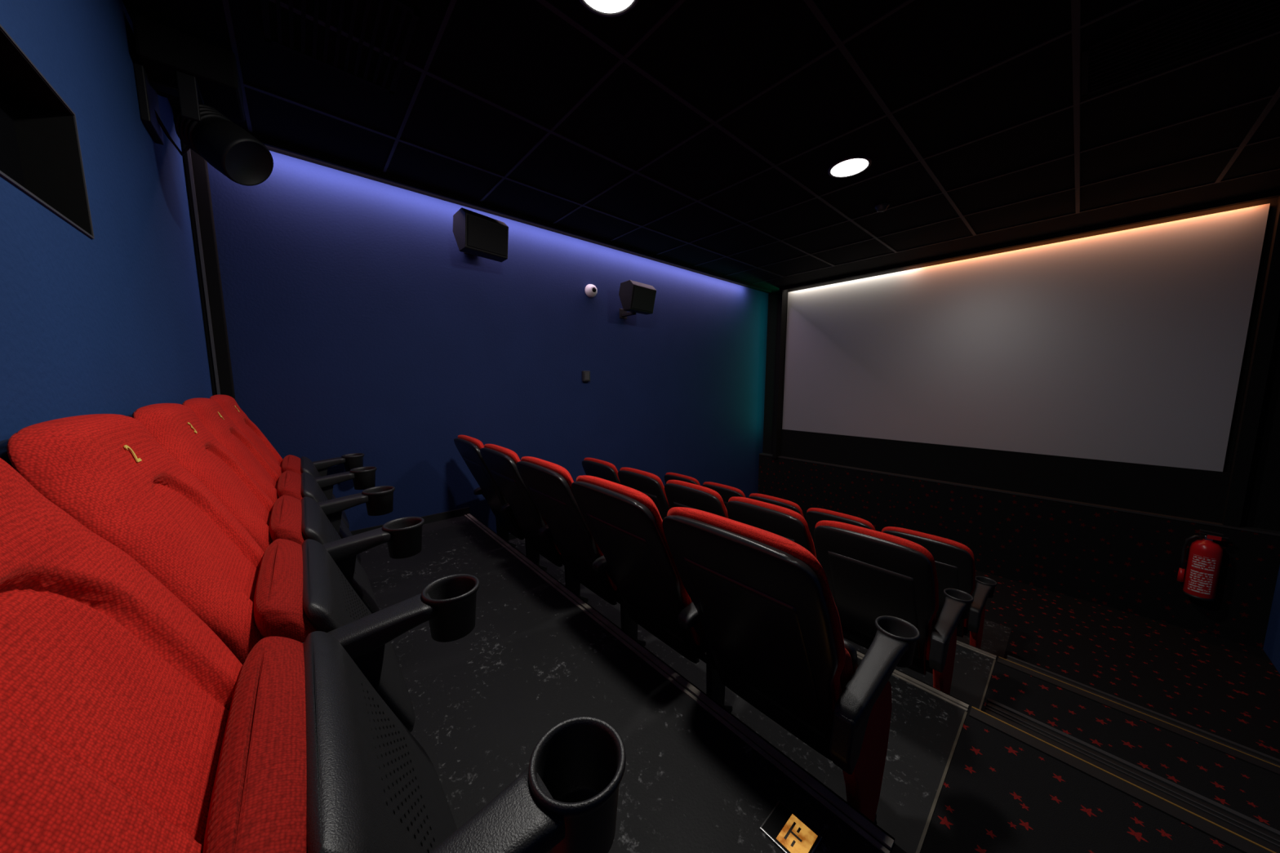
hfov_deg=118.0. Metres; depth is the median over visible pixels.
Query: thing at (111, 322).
wall
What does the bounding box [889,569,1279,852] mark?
floor
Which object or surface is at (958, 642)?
trim
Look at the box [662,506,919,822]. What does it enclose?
seat
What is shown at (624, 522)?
seat
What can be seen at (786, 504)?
seat
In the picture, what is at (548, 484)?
seat
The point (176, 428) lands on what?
seat
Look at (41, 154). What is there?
window
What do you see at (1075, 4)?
grid
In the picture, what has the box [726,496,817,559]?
seat
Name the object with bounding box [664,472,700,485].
seat
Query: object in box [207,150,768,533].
wall
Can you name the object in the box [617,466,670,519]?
seat
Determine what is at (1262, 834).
step
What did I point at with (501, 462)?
seat
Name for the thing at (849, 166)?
recessed light
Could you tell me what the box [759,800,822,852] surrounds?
step light
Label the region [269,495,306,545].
seat cushion
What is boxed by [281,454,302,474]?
seat cushion
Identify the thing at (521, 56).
ceiling
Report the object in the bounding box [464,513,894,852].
trim
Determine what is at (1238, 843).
trim
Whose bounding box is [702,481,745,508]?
seat
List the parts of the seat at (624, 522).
armrest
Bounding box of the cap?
[759,453,1279,536]
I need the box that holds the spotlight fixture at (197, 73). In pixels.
[131,13,273,186]
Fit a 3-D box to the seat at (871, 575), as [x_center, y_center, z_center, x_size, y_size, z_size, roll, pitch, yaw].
[1.340,0.992,2.072,0.655,1.037,0.612,-6,9,-41]
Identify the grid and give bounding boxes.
[222,0,1279,284]
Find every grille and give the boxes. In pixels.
[467,214,507,256]
[631,286,656,311]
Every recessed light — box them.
[579,0,638,17]
[827,155,871,177]
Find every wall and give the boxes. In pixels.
[0,0,213,440]
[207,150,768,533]
[762,196,1279,531]
[1262,565,1279,673]
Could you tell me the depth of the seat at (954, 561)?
2.58 m
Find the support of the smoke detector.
attached to the ceiling
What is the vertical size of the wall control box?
0.105 m
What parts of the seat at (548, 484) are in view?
armrest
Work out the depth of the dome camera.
3.78 m
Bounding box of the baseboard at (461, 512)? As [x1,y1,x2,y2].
[351,506,516,540]
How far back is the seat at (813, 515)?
3.07 m
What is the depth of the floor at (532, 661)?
1.38 m
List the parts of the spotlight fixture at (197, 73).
wall plate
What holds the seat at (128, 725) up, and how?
on the floor at (532, 661)
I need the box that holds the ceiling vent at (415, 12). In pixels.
[260,0,420,94]
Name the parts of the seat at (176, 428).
armrest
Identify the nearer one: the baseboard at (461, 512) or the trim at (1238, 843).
the trim at (1238, 843)
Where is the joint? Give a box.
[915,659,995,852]
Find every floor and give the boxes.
[360,515,1011,852]
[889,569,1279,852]
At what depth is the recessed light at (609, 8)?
1.40 m
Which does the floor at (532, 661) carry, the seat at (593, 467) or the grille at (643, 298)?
the seat at (593, 467)
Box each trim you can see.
[173,109,771,292]
[180,140,235,400]
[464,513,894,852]
[772,195,1279,527]
[779,189,1279,290]
[856,650,968,711]
[956,640,996,659]
[968,707,1271,852]
[997,657,1279,775]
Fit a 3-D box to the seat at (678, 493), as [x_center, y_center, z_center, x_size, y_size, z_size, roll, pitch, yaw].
[0.600,0.896,2.906,0.655,1.037,0.612,-6,9,-41]
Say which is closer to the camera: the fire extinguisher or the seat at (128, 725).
the seat at (128, 725)
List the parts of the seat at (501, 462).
armrest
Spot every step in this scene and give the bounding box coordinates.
[984,697,1279,852]
[1006,654,1279,766]
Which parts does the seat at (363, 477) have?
armrest, armrest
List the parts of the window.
glass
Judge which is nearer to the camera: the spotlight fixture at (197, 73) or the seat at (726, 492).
the spotlight fixture at (197, 73)
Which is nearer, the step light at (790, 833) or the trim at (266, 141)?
the step light at (790, 833)
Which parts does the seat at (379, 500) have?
armrest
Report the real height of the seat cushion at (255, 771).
0.404 m
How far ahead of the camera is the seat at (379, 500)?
1.65 m
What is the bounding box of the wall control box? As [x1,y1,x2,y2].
[582,370,590,381]
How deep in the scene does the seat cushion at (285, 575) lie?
0.82 m
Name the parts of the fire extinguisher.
lever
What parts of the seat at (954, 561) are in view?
arm mount, panel, armrest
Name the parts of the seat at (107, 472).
armrest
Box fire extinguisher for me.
[1176,528,1228,602]
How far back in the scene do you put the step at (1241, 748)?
2.22 m
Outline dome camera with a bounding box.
[584,284,597,297]
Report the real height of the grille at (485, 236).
0.200 m
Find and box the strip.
[186,148,220,395]
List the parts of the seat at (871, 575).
arm mount, panel, armrest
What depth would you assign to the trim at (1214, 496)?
3.63 m
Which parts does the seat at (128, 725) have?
armrest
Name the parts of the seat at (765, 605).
arm mount, panel, armrest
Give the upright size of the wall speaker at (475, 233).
0.289 m
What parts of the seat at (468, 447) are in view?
armrest, armrest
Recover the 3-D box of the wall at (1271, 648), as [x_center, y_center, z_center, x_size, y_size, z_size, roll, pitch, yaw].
[2.719,0.342,0.880,6.135,3.720,0.100,-6,9,-41]
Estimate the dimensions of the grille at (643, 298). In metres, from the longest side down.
0.310 x 0.200 x 0.033 m
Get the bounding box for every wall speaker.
[453,207,508,262]
[618,280,656,319]
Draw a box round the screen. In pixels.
[782,203,1270,471]
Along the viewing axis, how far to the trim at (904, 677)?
1.79 m
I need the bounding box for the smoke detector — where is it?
[874,201,889,212]
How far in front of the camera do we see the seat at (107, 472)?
0.77 m
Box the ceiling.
[122,0,1279,293]
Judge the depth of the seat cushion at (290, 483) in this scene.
1.66 m
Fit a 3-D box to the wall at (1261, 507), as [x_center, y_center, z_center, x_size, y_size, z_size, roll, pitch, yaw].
[3.489,-0.054,4.550,0.100,3.670,4.420,-6,9,-41]
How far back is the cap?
3.70 m
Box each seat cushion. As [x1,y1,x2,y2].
[202,636,306,852]
[253,538,316,642]
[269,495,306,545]
[276,471,302,500]
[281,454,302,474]
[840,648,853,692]
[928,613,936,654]
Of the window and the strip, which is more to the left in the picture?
the window
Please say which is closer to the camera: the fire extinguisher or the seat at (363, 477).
the seat at (363, 477)
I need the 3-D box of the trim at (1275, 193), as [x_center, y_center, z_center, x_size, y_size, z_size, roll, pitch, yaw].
[3.408,-1.827,4.074,0.020,0.038,4.120,-6,9,-41]
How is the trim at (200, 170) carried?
attached to the wall at (357, 321)
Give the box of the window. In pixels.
[0,24,94,239]
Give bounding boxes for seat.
[0,413,479,732]
[0,457,626,852]
[126,403,424,613]
[182,397,395,563]
[209,394,377,528]
[453,435,546,570]
[480,444,588,601]
[516,456,645,646]
[571,475,732,712]
[582,457,620,484]
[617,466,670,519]
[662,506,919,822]
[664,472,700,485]
[664,480,728,518]
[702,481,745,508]
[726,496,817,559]
[748,493,804,519]
[805,507,875,558]
[813,520,973,694]
[881,526,997,648]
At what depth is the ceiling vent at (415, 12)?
1.52 m
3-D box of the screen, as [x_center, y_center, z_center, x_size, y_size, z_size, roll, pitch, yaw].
[3.447,-0.811,4.396,0.020,2.040,3.785,-6,9,-41]
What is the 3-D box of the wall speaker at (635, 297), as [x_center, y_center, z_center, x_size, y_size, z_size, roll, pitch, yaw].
[-0.067,-1.300,3.979,0.353,0.318,0.340,6,9,44]
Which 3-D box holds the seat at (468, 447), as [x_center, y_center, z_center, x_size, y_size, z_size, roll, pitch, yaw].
[-1.013,0.565,2.990,0.655,1.037,0.685,-6,9,-41]

